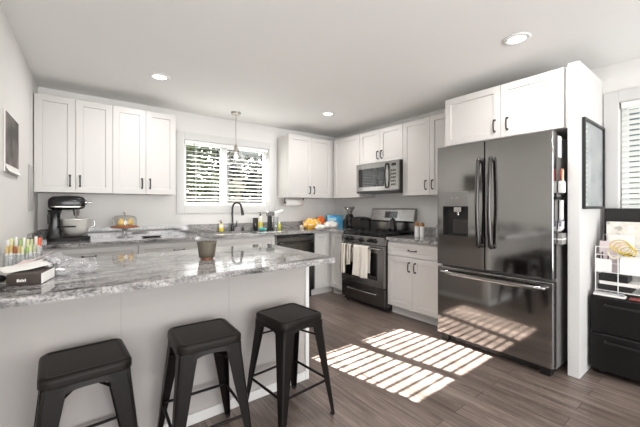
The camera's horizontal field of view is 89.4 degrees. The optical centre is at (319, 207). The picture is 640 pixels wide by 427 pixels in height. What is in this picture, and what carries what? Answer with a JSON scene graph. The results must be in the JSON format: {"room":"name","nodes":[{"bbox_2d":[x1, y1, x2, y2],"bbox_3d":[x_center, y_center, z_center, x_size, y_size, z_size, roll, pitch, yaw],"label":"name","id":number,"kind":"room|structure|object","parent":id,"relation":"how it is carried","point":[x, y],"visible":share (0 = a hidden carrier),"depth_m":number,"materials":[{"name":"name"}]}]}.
{"room":"kitchen","nodes":[
{"label":"kitchen","id":0,"kind":"room"},
{"bbox_2d":[0,5,37,266],"bbox_3d":[-2.084,0.031,2.062,0.140,2.468,2.759,0,0,-35],"label":"wall","id":1,"kind":"structure","parent":0,"point":[18,86],"depth_m":2.33,"materials":[{"name":"paint"}]},
{"bbox_2d":[4,108,21,176],"bbox_3d":[-2.055,-0.415,2.172,0.028,0.390,0.451,0,0,-35],"label":"poster","id":2,"kind":"object","parent":1,"relation":"attached to","point":[11,126],"visible":1,"depth_m":2.13,"materials":[{"name":"white paper"}]},
{"bbox_2d":[6,111,18,169],"bbox_3d":[-2.061,-0.433,2.168,0.002,0.335,0.420,0,0,-35],"label":"print","id":3,"kind":"object","parent":2,"relation":"on","point":[12,126],"depth_m":2.16},
{"bbox_2d":[28,164,32,210],"bbox_3d":[-2.539,-0.166,2.841,0.006,0.398,0.240,0,0,-35],"label":"board","id":4,"kind":"object","parent":1,"relation":"attached to","point":[30,168],"visible":1,"depth_m":2.80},
{"bbox_2d":[38,87,334,228],"bbox_3d":[-1.394,0.031,4.420,4.340,2.468,0.140,0,0,-38],"label":"wall","id":5,"kind":"structure","parent":0,"point":[149,210],"depth_m":4.07,"materials":[{"name":"paint"}]},
{"bbox_2d":[34,93,112,193],"bbox_3d":[-2.471,-0.596,3.267,0.612,0.912,0.365,0,0,-38],"label":"upper cabinet","id":6,"kind":"object","parent":5,"relation":"attached to","point":[73,139],"visible":1,"depth_m":3.14,"materials":[{"name":"white paint"}]},
{"bbox_2d":[110,105,175,195],"bbox_3d":[-1.986,-0.596,3.641,0.612,0.912,0.365,0,0,-38],"label":"upper cabinet","id":7,"kind":"object","parent":5,"relation":"attached to","point":[144,142],"visible":0.99,"depth_m":3.52,"materials":[{"name":"white paint"}]},
{"bbox_2d":[176,130,274,213],"bbox_3d":[-1.271,-0.436,4.494,1.400,1.034,0.143,0,0,-38],"label":"window","id":8,"kind":"structure","parent":5,"relation":"in","point":[182,207],"depth_m":4.42,"materials":[{"name":"white paint"}]},
{"bbox_2d":[184,140,267,201],"bbox_3d":[-1.253,-0.468,4.470,1.184,0.775,0.067,0,0,-38],"label":"window blind","id":9,"kind":"object","parent":8,"relation":"attached to","point":[190,142],"visible":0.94,"depth_m":4.43,"materials":[{"name":"metal"}]},
{"bbox_2d":[277,134,342,198],"bbox_3d":[-0.087,-0.596,5.107,1.148,0.912,0.365,0,0,-38],"label":"upper cabinet","id":10,"kind":"object","parent":5,"relation":"attached to","point":[305,165],"visible":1,"depth_m":4.85,"materials":[{"name":"white paint"}]},
{"bbox_2d":[284,198,303,205],"bbox_3d":[-0.388,-0.079,4.855,0.341,0.120,0.092,0,0,-38],"label":"paper towel holder","id":11,"kind":"object","parent":10,"relation":"attached to","point":[286,202],"visible":0.98,"depth_m":4.81,"materials":[{"name":"paper"}]},
{"bbox_2d":[0,0,639,137],"bbox_3d":[-0.031,-1.263,0.608,6.840,0.120,7.840,0,0,-38],"label":"ceiling","id":12,"kind":"structure","parent":0,"point":[283,64],"depth_m":2.45,"materials":[{"name":"paint"}]},
{"bbox_2d":[149,73,169,80],"bbox_3d":[-1.474,-1.197,2.979,0.176,0.010,0.176,0,0,-38],"label":"recessed light","id":13,"kind":"object","parent":12,"relation":"in","point":[157,76],"visible":1,"depth_m":2.96,"materials":[{"name":"white plastic"}]},
{"bbox_2d":[153,75,166,79],"bbox_3d":[-1.474,-1.200,2.979,0.118,0.005,0.118,0,0,-38],"label":"diffuser","id":14,"kind":"object","parent":13,"relation":"attached to","point":[157,77],"depth_m":2.99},
{"bbox_2d":[226,111,245,166],"bbox_3d":[-1.069,-0.863,4.114,0.242,0.678,0.242,0,0,-38],"label":"pendant light","id":15,"kind":"object","parent":12,"relation":"hanging from","point":[235,113],"visible":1,"depth_m":4.11,"materials":[{"name":"silver metal"}]},
{"bbox_2d":[232,144,238,152],"bbox_3d":[-1.069,-0.745,4.114,0.088,0.100,0.088,0,0,-38],"label":"socket","id":16,"kind":"object","parent":15,"relation":"attached to","point":[235,150],"depth_m":4.10,"materials":[{"name":"silver metal"}]},
{"bbox_2d":[321,112,334,115],"bbox_3d":[0.102,-1.197,4.157,0.176,0.010,0.176,0,0,-38],"label":"recessed light","id":17,"kind":"object","parent":12,"relation":"in","point":[322,113],"visible":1,"depth_m":4.14,"materials":[{"name":"white plastic"}]},
{"bbox_2d":[503,32,531,45],"bbox_3d":[1.406,-1.197,2.308,0.176,0.010,0.176,0,0,-38],"label":"recessed light","id":18,"kind":"object","parent":12,"relation":"in","point":[518,38],"visible":1,"depth_m":2.30,"materials":[{"name":"white plastic"}]},
{"bbox_2d":[508,35,526,42],"bbox_3d":[1.406,-1.200,2.308,0.118,0.005,0.118,0,0,-38],"label":"diffuser","id":19,"kind":"object","parent":18,"relation":"attached to","point":[516,38],"depth_m":2.31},
{"bbox_2d":[188,291,639,426],"bbox_3d":[-0.031,1.315,0.608,6.840,0.100,7.840,0,0,-38],"label":"floor","id":20,"kind":"structure","parent":0,"point":[389,368],"depth_m":2.27,"materials":[{"name":"brown wood"}]},
{"bbox_2d":[34,338,137,426],"bbox_3d":[-1.012,0.954,1.397,0.404,0.622,0.404,0,0,-40],"label":"counter stool","id":21,"kind":"object","parent":20,"relation":"on","point":[61,372],"visible":1,"depth_m":1.34,"materials":[{"name":"black metal"}]},
{"bbox_2d":[42,244,137,258],"bbox_3d":[-2.303,0.814,3.212,0.789,0.902,0.657,0,0,-38],"label":"base cabinet","id":22,"kind":"object","parent":20,"relation":"on","point":[108,250],"visible":0.2,"depth_m":3.00,"materials":[{"name":"white paint"}]},
{"bbox_2d":[28,220,351,248],"bbox_3d":[-1.005,0.292,4.037,3.907,0.138,0.935,0,0,-38],"label":"countertop","id":23,"kind":"structure","parent":22,"relation":"on","point":[100,236],"depth_m":3.77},
{"bbox_2d":[46,196,95,241],"bbox_3d":[-2.419,0.107,3.151,0.382,0.434,0.258,0,0,-38],"label":"stand mixer","id":24,"kind":"object","parent":23,"relation":"on","point":[73,227],"visible":0.99,"depth_m":3.08,"materials":[{"name":"black metal"}]},
{"bbox_2d":[58,218,95,235],"bbox_3d":[-2.384,0.195,3.179,0.293,0.169,0.258,0,0,-38],"label":"bowl","id":25,"kind":"object","parent":24,"relation":"on","point":[70,226],"depth_m":3.10,"materials":[{"name":"ceramic"}]},
{"bbox_2d":[110,211,138,236],"bbox_3d":[-2.097,0.184,3.473,0.260,0.279,0.260,0,0,-38],"label":"cake stand","id":26,"kind":"object","parent":23,"relation":"on","point":[124,212],"visible":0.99,"depth_m":3.46,"materials":[{"name":"clear glass"}]},
{"bbox_2d":[117,218,124,225],"bbox_3d":[-2.112,0.153,3.436,0.078,0.091,0.078,0,0,-38],"label":"pear","id":27,"kind":"object","parent":26,"relation":"on","point":[121,222],"visible":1,"depth_m":3.41,"materials":[{"name":"yellow food"}]},
{"bbox_2d":[127,217,133,225],"bbox_3d":[-2.051,0.153,3.496,0.068,0.091,0.068,0,0,-38],"label":"pear","id":28,"kind":"object","parent":26,"relation":"on","point":[130,222],"visible":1,"depth_m":3.48,"materials":[{"name":"yellow plant"}]},
{"bbox_2d":[219,220,223,231],"bbox_3d":[-1.311,0.250,4.288,0.064,0.148,0.063,0,0,-38],"label":"soap bottle","id":29,"kind":"object","parent":23,"relation":"on","point":[221,226],"visible":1,"depth_m":4.26,"materials":[{"name":"yellow plastic"}]},
{"bbox_2d":[230,202,243,230],"bbox_3d":[-1.109,0.125,4.375,0.213,0.397,0.086,0,0,17],"label":"kitchen faucet","id":30,"kind":"object","parent":23,"relation":"on","point":[234,203],"visible":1,"depth_m":4.37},
{"bbox_2d":[253,218,257,230],"bbox_3d":[-0.888,0.237,4.444,0.074,0.174,0.074,0,0,-38],"label":"utensil cup","id":31,"kind":"object","parent":23,"relation":"on","point":[255,220],"visible":1,"depth_m":4.41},
{"bbox_2d":[258,212,262,229],"bbox_3d":[-0.853,0.198,4.622,0.067,0.253,0.066,0,0,-38],"label":"detergent bottle","id":32,"kind":"object","parent":23,"relation":"on","point":[260,219],"visible":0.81,"depth_m":4.60,"materials":[{"name":"yellow plastic"}]},
{"bbox_2d":[266,209,282,229],"bbox_3d":[-0.639,0.177,4.598,0.262,0.293,0.100,0,0,-38],"label":"gadget","id":33,"kind":"object","parent":23,"relation":"on","point":[269,215],"visible":0.98,"depth_m":4.53,"materials":[{"name":"black plastic"}]},
{"bbox_2d":[303,218,320,227],"bbox_3d":[-0.123,0.247,4.988,0.338,0.153,0.217,0,0,-38],"label":"snack bag","id":34,"kind":"object","parent":23,"relation":"on","point":[310,222],"visible":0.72,"depth_m":4.90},
{"bbox_2d":[315,224,325,228],"bbox_3d":[0.008,0.290,4.835,0.203,0.067,0.116,0,0,-38],"label":"plastic bag","id":35,"kind":"object","parent":23,"relation":"on","point":[318,226],"visible":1,"depth_m":4.80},
{"bbox_2d":[317,216,324,224],"bbox_3d":[0.011,0.232,5.199,0.146,0.182,0.151,0,0,11],"label":"snack bag","id":36,"kind":"object","parent":23,"relation":"on","point":[321,219],"visible":0.49,"depth_m":5.16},
{"bbox_2d":[324,221,338,227],"bbox_3d":[0.175,0.268,5.059,0.287,0.114,0.179,0,0,-38],"label":"plastic bag","id":37,"kind":"object","parent":23,"relation":"on","point":[329,224],"visible":0.94,"depth_m":5.00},
{"bbox_2d":[326,215,342,226],"bbox_3d":[0.240,0.229,5.339,0.270,0.189,0.061,0,0,-18],"label":"carton","id":38,"kind":"object","parent":23,"relation":"on","point":[336,218],"visible":0.77,"depth_m":5.32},
{"bbox_2d":[343,206,354,227],"bbox_3d":[0.452,0.157,4.998,0.188,0.334,0.176,0,0,-38],"label":"coffee grinder","id":39,"kind":"object","parent":23,"relation":"on","point":[347,221],"visible":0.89,"depth_m":4.94,"materials":[{"name":"black plastic"}]},
{"bbox_2d":[351,217,370,228],"bbox_3d":[0.602,0.235,4.833,0.245,0.177,0.205,0,0,-38],"label":"toaster","id":40,"kind":"object","parent":23,"relation":"on","point":[356,222],"visible":0.96,"depth_m":4.76,"materials":[{"name":"black plastic"}]},
{"bbox_2d":[0,266,308,426],"bbox_3d":[-1.001,0.826,2.145,1.754,0.878,0.742,0,0,-38],"label":"base cabinet","id":41,"kind":"object","parent":20,"relation":"on","point":[143,318],"visible":0.47,"depth_m":1.74,"materials":[{"name":"grey paint"}]},
{"bbox_2d":[0,244,334,308],"bbox_3d":[-0.920,0.368,2.126,1.864,0.035,1.070,0,0,-38],"label":"countertop","id":42,"kind":"structure","parent":41,"relation":"on","point":[126,272],"depth_m":1.84,"materials":[{"name":"stone"}]},
{"bbox_2d":[2,250,41,266],"bbox_3d":[-1.779,0.290,1.941,0.168,0.119,0.138,0,0,-38],"label":"pen holder","id":43,"kind":"object","parent":42,"relation":"on","point":[3,254],"visible":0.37,"depth_m":1.87,"materials":[{"name":"clear plastic"}]},
{"bbox_2d":[5,246,8,266],"bbox_3d":[-1.814,0.286,1.873,0.018,0.119,0.017,0,0,-38],"label":"marker pen","id":44,"kind":"object","parent":43,"relation":"in","point":[6,247],"visible":0.89,"depth_m":1.87,"materials":[{"name":"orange plastic"}]},
{"bbox_2d":[9,245,12,265],"bbox_3d":[-1.800,0.283,1.883,0.018,0.124,0.017,0,0,-38],"label":"marker pen","id":45,"kind":"object","parent":43,"relation":"in","point":[10,246],"visible":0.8,"depth_m":1.88,"materials":[{"name":"white plastic"}]},
{"bbox_2d":[13,246,16,264],"bbox_3d":[-1.787,0.287,1.893,0.017,0.115,0.017,0,0,-38],"label":"marker pen","id":46,"kind":"object","parent":43,"relation":"in","point":[14,247],"visible":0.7,"depth_m":1.89,"materials":[{"name":"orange plastic"}]},
{"bbox_2d":[17,246,20,263],"bbox_3d":[-1.772,0.287,1.904,0.017,0.116,0.017,0,0,-38],"label":"marker pen","id":47,"kind":"object","parent":43,"relation":"in","point":[18,247],"visible":0.8,"depth_m":1.90,"materials":[{"name":"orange plastic"}]},
{"bbox_2d":[21,246,24,260],"bbox_3d":[-1.760,0.288,1.914,0.018,0.113,0.017,0,0,-38],"label":"marker pen","id":48,"kind":"object","parent":43,"relation":"in","point":[22,247],"visible":0.8,"depth_m":1.91,"materials":[{"name":"white plastic"}]},
{"bbox_2d":[22,237,25,256],"bbox_3d":[-1.790,0.265,1.956,0.017,0.160,0.017,0,0,-38],"label":"marker pen","id":49,"kind":"object","parent":43,"relation":"in","point":[24,238],"visible":0.53,"depth_m":1.95,"materials":[{"name":"white plastic"}]},
{"bbox_2d":[25,247,28,259],"bbox_3d":[-1.744,0.291,1.926,0.017,0.108,0.017,0,0,-38],"label":"marker pen","id":50,"kind":"object","parent":43,"relation":"in","point":[27,248],"visible":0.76,"depth_m":1.92,"materials":[{"name":"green plastic"}]},
{"bbox_2d":[29,245,31,259],"bbox_3d":[-1.732,0.285,1.936,0.018,0.120,0.017,0,0,-38],"label":"marker pen","id":51,"kind":"object","parent":43,"relation":"in","point":[30,246],"visible":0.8,"depth_m":1.93,"materials":[{"name":"white plastic"}]},
{"bbox_2d":[33,245,35,258],"bbox_3d":[-1.718,0.286,1.947,0.017,0.118,0.017,0,0,-38],"label":"marker pen","id":52,"kind":"object","parent":43,"relation":"in","point":[34,246],"visible":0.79,"depth_m":1.94,"materials":[{"name":"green plastic"}]},
{"bbox_2d":[34,236,37,257],"bbox_3d":[-1.748,0.263,1.989,0.018,0.164,0.017,0,0,-38],"label":"marker pen","id":53,"kind":"object","parent":43,"relation":"in","point":[35,237],"visible":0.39,"depth_m":1.99,"materials":[{"name":"white plastic"}]},
{"bbox_2d":[6,267,53,286],"bbox_3d":[-1.354,0.324,1.520,0.124,0.051,0.171,0,0,-24],"label":"box","id":54,"kind":"object","parent":42,"relation":"on","point":[34,276],"visible":0.97,"depth_m":1.46,"materials":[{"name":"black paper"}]},
{"bbox_2d":[0,259,51,272],"bbox_3d":[-1.414,0.281,1.549,0.150,0.028,0.170,0,0,35],"label":"paper sheet","id":55,"kind":"object","parent":54,"relation":"on","point":[38,263],"visible":1,"depth_m":1.55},
{"bbox_2d":[37,257,61,269],"bbox_3d":[-1.470,0.314,1.754,0.072,0.072,0.082,0,0,7],"label":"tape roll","id":56,"kind":"object","parent":42,"relation":"on","point":[55,261],"visible":0.33,"depth_m":1.75,"materials":[{"name":"white plastic"}]},
{"bbox_2d":[37,252,75,266],"bbox_3d":[-1.552,0.305,1.886,0.209,0.091,0.138,0,0,-38],"label":"plastic wrap","id":57,"kind":"object","parent":42,"relation":"on","point":[59,252],"visible":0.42,"depth_m":1.91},
{"bbox_2d":[54,258,98,274],"bbox_3d":[-1.298,0.312,1.733,0.204,0.076,0.209,0,0,-25],"label":"plastic wrap","id":58,"kind":"object","parent":42,"relation":"on","point":[77,271],"visible":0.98,"depth_m":1.75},
{"bbox_2d":[197,240,216,259],"bbox_3d":[-0.766,0.290,2.189,0.131,0.120,0.128,0,0,-38],"label":"planter pot","id":59,"kind":"object","parent":42,"relation":"on","point":[206,249],"visible":1,"depth_m":2.14,"materials":[{"name":"grey ceramic"}]},
{"bbox_3d":[-1.598,0.331,1.673,0.161,0.016,0.233,0,0,-38],"label":"paper sheet","id":60,"kind":"object","parent":42,"relation":"on","visible":0},
{"bbox_2d":[14,249,54,264],"bbox_3d":[-1.510,0.270,1.690,0.150,0.078,0.120,0,0,-9],"label":"paper sheet","id":61,"kind":"object","parent":60,"relation":"on","point":[39,257],"visible":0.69,"depth_m":1.71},
{"bbox_2d":[138,239,213,252],"bbox_3d":[-1.684,0.814,3.690,0.768,0.902,0.657,0,0,-38],"label":"base cabinet","id":62,"kind":"object","parent":20,"relation":"on","point":[190,244],"visible":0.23,"depth_m":3.40,"materials":[{"name":"white paint"}]},
{"bbox_2d":[157,318,251,426],"bbox_3d":[-0.605,0.954,1.688,0.404,0.622,0.404,0,0,-35],"label":"counter stool","id":63,"kind":"object","parent":20,"relation":"on","point":[187,343],"visible":1,"depth_m":1.62,"materials":[{"name":"black metal"}]},
{"bbox_2d":[214,235,274,246],"bbox_3d":[-1.068,0.814,4.165,0.782,0.902,0.657,0,0,-38],"label":"base cabinet","id":64,"kind":"object","parent":20,"relation":"on","point":[223,242],"visible":0.02,"depth_m":3.93,"materials":[{"name":"white paint"}]},
{"bbox_2d":[247,303,334,426],"bbox_3d":[-0.192,0.954,1.987,0.404,0.622,0.404,0,0,-43],"label":"counter stool","id":65,"kind":"object","parent":20,"relation":"on","point":[286,321],"visible":0.94,"depth_m":1.93,"materials":[{"name":"black metal"}]},
{"bbox_2d":[274,233,313,295],"bbox_3d":[-0.494,0.816,4.586,0.628,0.898,0.656,0,0,-38],"label":"dishwasher","id":66,"kind":"object","parent":20,"relation":"on","point":[304,242],"visible":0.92,"depth_m":4.42,"materials":[{"name":"black metal"}]},
{"bbox_2d":[311,232,332,294],"bbox_3d":[0.091,0.814,5.083,0.892,0.902,0.620,0,0,-38],"label":"base cabinet","id":67,"kind":"object","parent":20,"relation":"on","point":[322,239],"visible":0.21,"depth_m":4.66,"materials":[{"name":"white paint"}]},
{"bbox_2d":[330,232,344,295],"bbox_3d":[0.480,0.814,4.803,0.619,0.902,0.336,0,0,-38],"label":"base cabinet","id":68,"kind":"object","parent":20,"relation":"on","point":[335,238],"visible":0.27,"depth_m":4.65,"materials":[{"name":"white paint"}]},
{"bbox_2d":[340,208,416,311],"bbox_3d":[0.756,0.642,4.318,0.720,1.245,0.756,0,0,-38],"label":"gas range","id":69,"kind":"object","parent":20,"relation":"on","point":[372,290],"visible":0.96,"depth_m":4.15,"materials":[{"name":"black metal"}]},
{"bbox_2d":[339,243,346,272],"bbox_3d":[0.314,0.676,4.307,0.067,0.390,0.096,0,0,-38],"label":"dish towel","id":70,"kind":"object","parent":69,"relation":"hanging from","point":[342,246],"visible":0.88,"depth_m":4.31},
{"bbox_2d":[346,244,352,263],"bbox_3d":[0.379,0.616,4.221,0.068,0.270,0.100,0,0,-38],"label":"dish towel","id":71,"kind":"object","parent":69,"relation":"hanging from","point":[349,250],"visible":0.96,"depth_m":4.21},
{"bbox_2d":[352,245,369,277],"bbox_3d":[0.513,0.678,4.047,0.068,0.395,0.259,0,0,-38],"label":"dish towel","id":72,"kind":"object","parent":69,"relation":"hanging from","point":[361,254],"visible":1,"depth_m":4.01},
{"bbox_2d":[343,232,412,236],"bbox_3d":[0.764,0.355,4.324,0.560,0.010,0.748,0,0,-38],"label":"cooktop","id":73,"kind":"object","parent":69,"relation":"in","point":[353,234],"depth_m":4.13,"materials":[{"name":"black glass"}]},
{"bbox_2d":[388,217,396,230],"bbox_3d":[0.972,0.223,4.277,0.124,0.182,0.161,0,0,-38],"label":"kettle","id":74,"kind":"object","parent":69,"relation":"on","point":[392,226],"visible":0.99,"depth_m":4.24,"materials":[{"name":"black metal"}]},
{"bbox_2d":[388,240,441,325],"bbox_3d":[1.278,0.830,3.740,0.657,0.870,0.778,0,0,-38],"label":"base cabinet","id":75,"kind":"object","parent":20,"relation":"on","point":[412,267],"visible":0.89,"depth_m":3.58,"materials":[{"name":"white paint"}]},
{"bbox_2d":[386,227,437,244],"bbox_3d":[1.283,0.324,3.744,0.642,0.138,0.784,0,0,-38],"label":"countertop","id":76,"kind":"structure","parent":75,"relation":"on","point":[429,238],"depth_m":3.80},
{"bbox_2d":[415,222,418,236],"bbox_3d":[1.159,0.267,3.870,0.052,0.177,0.052,0,0,-38],"label":"pepper mill","id":77,"kind":"object","parent":76,"relation":"on","point":[416,223],"visible":0.98,"depth_m":3.85,"materials":[{"name":"white ceramic"}]},
{"bbox_2d":[420,222,423,237],"bbox_3d":[1.200,0.267,3.801,0.052,0.177,0.052,0,0,-38],"label":"pepper mill","id":78,"kind":"object","parent":76,"relation":"on","point":[421,223],"visible":1,"depth_m":3.78,"materials":[{"name":"white ceramic"}]},
{"bbox_2d":[438,130,567,376],"bbox_3d":[1.695,0.350,2.955,0.859,1.830,0.942,0,0,-38],"label":"refrigerator","id":79,"kind":"object","parent":20,"relation":"on","point":[503,271],"visible":0.99,"depth_m":2.62,"materials":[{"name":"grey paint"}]},
{"bbox_2d":[557,136,561,157],"bbox_3d":[1.811,-0.455,2.445,0.070,0.160,0.006,0,0,-38],"label":"sheet","id":80,"kind":"object","parent":79,"relation":"attached to","point":[559,138],"visible":1,"depth_m":2.44,"materials":[{"name":"white paper"}]},
{"bbox_2d":[558,220,563,230],"bbox_3d":[1.819,0.140,2.439,0.095,0.080,0.018,0,0,-38],"label":"folded card","id":81,"kind":"object","parent":79,"relation":"attached to","point":[561,223],"visible":1,"depth_m":2.42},
{"bbox_2d":[557,233,566,244],"bbox_3d":[1.820,0.237,2.433,0.096,0.085,0.035,0,0,-38],"label":"wire basket","id":82,"kind":"object","parent":79,"relation":"attached to","point":[561,237],"visible":1,"depth_m":2.41,"materials":[{"name":"white metal"}]},
{"bbox_2d":[558,181,565,192],"bbox_3d":[1.820,-0.152,2.433,0.070,0.090,0.032,0,0,-38],"label":"pen cup","id":83,"kind":"object","parent":79,"relation":"attached to","point":[561,184],"visible":1,"depth_m":2.41,"materials":[{"name":"white plastic"}]},
{"bbox_2d":[568,60,602,378],"bbox_3d":[2.148,0.092,2.608,0.660,2.345,0.073,0,0,-38],"label":"wall","id":84,"kind":"structure","parent":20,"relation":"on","point":[585,89],"depth_m":2.42,"materials":[{"name":"white paint"}]},
{"bbox_2d":[582,117,604,208],"bbox_3d":[2.188,-0.329,2.578,0.580,0.683,0.020,0,0,-38],"label":"picture frame","id":85,"kind":"object","parent":84,"relation":"attached to","point":[593,134],"visible":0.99,"depth_m":2.54,"materials":[{"name":"black plastic"}]},
{"bbox_2d":[591,289,639,381],"bbox_3d":[2.461,0.965,2.327,0.490,0.600,0.715,0,0,-38],"label":"filing cabinet","id":86,"kind":"object","parent":20,"relation":"on","point":[615,322],"visible":0.98,"depth_m":2.36,"materials":[{"name":"black metal"}]},
{"bbox_2d":[593,292,626,298],"bbox_3d":[2.160,0.657,2.413,0.055,0.013,0.180,0,0,-38],"label":"magazine","id":87,"kind":"object","parent":86,"relation":"on","point":[624,297],"visible":0.79,"depth_m":2.39,"materials":[{"name":"white paper"}]},
{"bbox_2d":[594,290,624,296],"bbox_3d":[2.160,0.645,2.416,0.053,0.010,0.165,0,0,-38],"label":"magazine","id":88,"kind":"object","parent":87,"relation":"on","point":[595,291],"visible":1,"depth_m":2.40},
{"bbox_2d":[595,234,639,295],"bbox_3d":[2.309,0.442,2.478,0.236,0.440,0.266,0,0,-38],"label":"desk organizer","id":89,"kind":"object","parent":86,"relation":"on","point":[628,265],"visible":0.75,"depth_m":2.40,"materials":[{"name":"white plastic"}]},
{"bbox_2d":[599,241,622,271],"bbox_3d":[2.242,0.377,2.497,0.047,0.224,0.132,0,0,-38],"label":"stack","id":90,"kind":"object","parent":89,"relation":"in","point":[604,244],"visible":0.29,"depth_m":2.49,"materials":[{"name":"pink paper"}]},
{"bbox_2d":[607,246,620,258],"bbox_3d":[2.198,0.340,2.417,0.008,0.102,0.080,0,0,-38],"label":"cable","id":91,"kind":"object","parent":89,"relation":"hanging from","point":[608,250],"visible":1,"depth_m":2.42,"materials":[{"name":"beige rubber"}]},
{"bbox_2d":[598,283,635,293],"bbox_3d":[2.286,0.610,2.491,0.190,0.041,0.190,0,0,-38],"label":"notebook","id":92,"kind":"object","parent":89,"relation":"on","point":[600,286],"visible":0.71,"depth_m":2.43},
{"bbox_2d":[599,280,639,288],"bbox_3d":[2.304,0.577,2.473,0.185,0.024,0.220,0,0,-38],"label":"paper stack","id":93,"kind":"object","parent":92,"relation":"on","point":[633,284],"visible":0.55,"depth_m":2.41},
{"bbox_2d":[599,272,631,283],"bbox_3d":[2.280,0.539,2.496,0.175,0.049,0.165,0,0,-38],"label":"case","id":94,"kind":"object","parent":93,"relation":"on","point":[612,277],"visible":0.71,"depth_m":2.44,"materials":[{"name":"plastic"}]},
{"bbox_2d":[597,270,639,294],"bbox_3d":[2.309,0.565,2.478,0.234,0.144,0.260,0,0,-38],"label":"wire shelf","id":95,"kind":"object","parent":89,"relation":"attached to","point":[607,271],"depth_m":2.41,"materials":[{"name":"white metal"}]},
{"bbox_2d":[608,234,634,255],"bbox_3d":[2.308,0.352,2.483,0.034,0.274,0.150,0,0,-38],"label":"envelope","id":96,"kind":"object","parent":89,"relation":"in","point":[629,238],"visible":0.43,"depth_m":2.47,"materials":[{"name":"white paper"}]},
{"bbox_2d":[606,221,639,257],"bbox_3d":[2.363,0.302,2.513,0.018,0.374,0.210,0,0,-38],"label":"folder","id":97,"kind":"object","parent":89,"relation":"in","point":[614,228],"visible":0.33,"depth_m":2.50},
{"bbox_2d":[609,240,636,256],"bbox_3d":[2.220,0.301,2.371,0.019,0.123,0.148,0,0,-38],"label":"cable","id":98,"kind":"object","parent":89,"relation":"hanging from","point":[626,242],"visible":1,"depth_m":2.36,"materials":[{"name":"rubber"}]},
{"bbox_2d":[604,208,639,291],"bbox_3d":[2.586,0.337,2.431,0.130,0.654,0.688,0,0,-38],"label":"computer monitor","id":99,"kind":"object","parent":86,"relation":"on","point":[610,214],"visible":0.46,"depth_m":2.62,"materials":[{"name":"black plastic"}]},
{"bbox_3d":[1.804,-0.071,2.417,0.135,0.022,0.038,0,0,-38],"label":"hook rack","id":100,"kind":"object","parent":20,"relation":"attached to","visible":0},
{"bbox_2d":[559,200,563,219],"bbox_3d":[1.824,0.021,2.443,0.050,0.148,0.014,0,0,-38],"label":"stack","id":101,"kind":"object","parent":100,"relation":"hanging from","point":[561,202],"visible":1,"depth_m":2.43,"materials":[{"name":"white paper"}]},
{"bbox_2d":[335,58,639,288],"bbox_3d":[2.664,0.031,2.600,0.140,2.468,7.700,0,0,-38],"label":"wall","id":102,"kind":"structure","parent":0,"point":[623,75],"depth_m":4.15,"materials":[{"name":"paint"}]},
{"bbox_2d":[334,134,374,198],"bbox_3d":[0.514,-0.596,4.999,0.328,0.912,0.605,0,0,-38],"label":"upper cabinet","id":103,"kind":"object","parent":102,"relation":"attached to","point":[346,150],"visible":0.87,"depth_m":4.89,"materials":[{"name":"white paint"}]},
{"bbox_2d":[360,123,402,164],"bbox_3d":[0.919,-0.828,4.444,0.365,0.449,0.759,0,0,-38],"label":"upper cabinet","id":104,"kind":"object","parent":102,"relation":"attached to","point":[384,144],"visible":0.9,"depth_m":4.32,"materials":[{"name":"white paint"}]},
{"bbox_2d":[356,159,402,193],"bbox_3d":[0.882,-0.394,4.416,0.455,0.407,0.755,0,0,-38],"label":"microwave oven","id":105,"kind":"object","parent":104,"relation":"attached to","point":[384,177],"visible":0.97,"depth_m":4.25,"materials":[{"name":"silver metal"}]},
{"bbox_2d":[403,113,444,195],"bbox_3d":[1.385,-0.596,3.841,0.365,0.912,0.760,0,0,-38],"label":"upper cabinet","id":106,"kind":"object","parent":102,"relation":"attached to","point":[422,138],"visible":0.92,"depth_m":3.84,"materials":[{"name":"white paint"}]},
{"bbox_2d":[419,227,437,235],"bbox_3d":[1.528,0.306,3.932,0.025,0.102,0.782,0,0,-38],"label":"backsplash","id":107,"kind":"structure","parent":102,"relation":"attached to","point":[427,230],"depth_m":4.08,"materials":[{"name":"stone"}]},
{"bbox_2d":[445,67,567,146],"bbox_3d":[1.807,-0.839,3.036,0.680,0.464,1.014,0,0,-38],"label":"upper cabinet","id":108,"kind":"object","parent":102,"relation":"attached to","point":[536,103],"visible":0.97,"depth_m":2.77,"materials":[{"name":"white paint"}]},
{"bbox_2d":[604,86,639,207],"bbox_3d":[2.830,-0.279,2.357,0.143,1.379,1.144,0,0,-38],"label":"window","id":109,"kind":"structure","parent":102,"relation":"in","point":[612,99],"depth_m":2.72,"materials":[{"name":"white paint"}]},
{"bbox_2d":[621,99,639,207],"bbox_3d":[2.811,-0.303,2.342,0.055,1.135,0.928,0,0,-38],"label":"window blind","id":110,"kind":"object","parent":109,"relation":"attached to","point":[633,203],"visible":0.77,"depth_m":2.66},
{"label":"outside","id":111,"kind":"structure","parent":0,"visible":0},
{"bbox_3d":[-2.188,1.615,8.771,28.000,0.100,36.000,0,0,-38],"label":"ground","id":112,"kind":"structure","parent":111,"visible":0},
{"bbox_2d":[186,145,237,202],"bbox_3d":[-3.017,-0.167,7.939,1.897,3.475,1.852,0,0,-35],"label":"tree","id":113,"kind":"object","parent":112,"relation":"on","point":[189,148],"visible":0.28,"depth_m":7.76,"materials":[{"name":"green plant"}]},
{"bbox_2d":[186,147,242,201],"bbox_3d":[-3.396,-0.570,10.241,1.853,4.278,2.105,0,0,-38],"label":"tree","id":114,"kind":"object","parent":112,"relation":"on","point":[217,163],"visible":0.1,"depth_m":10.02,"materials":[{"name":"green plant"}]},
{"bbox_2d":[239,153,261,199],"bbox_3d":[-1.796,-0.627,11.694,2.207,4.393,2.357,0,0,-31],"label":"tree","id":115,"kind":"object","parent":112,"relation":"on","point":[244,167],"visible":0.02,"depth_m":11.87,"materials":[{"name":"green plant"}]},
{"bbox_2d":[240,162,261,202],"bbox_3d":[-1.512,0.092,9.185,1.989,2.956,1.901,0,0,-38],"label":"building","id":116,"kind":"structure","parent":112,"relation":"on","point":[252,175],"depth_m":8.81,"materials":[{"name":"white"}]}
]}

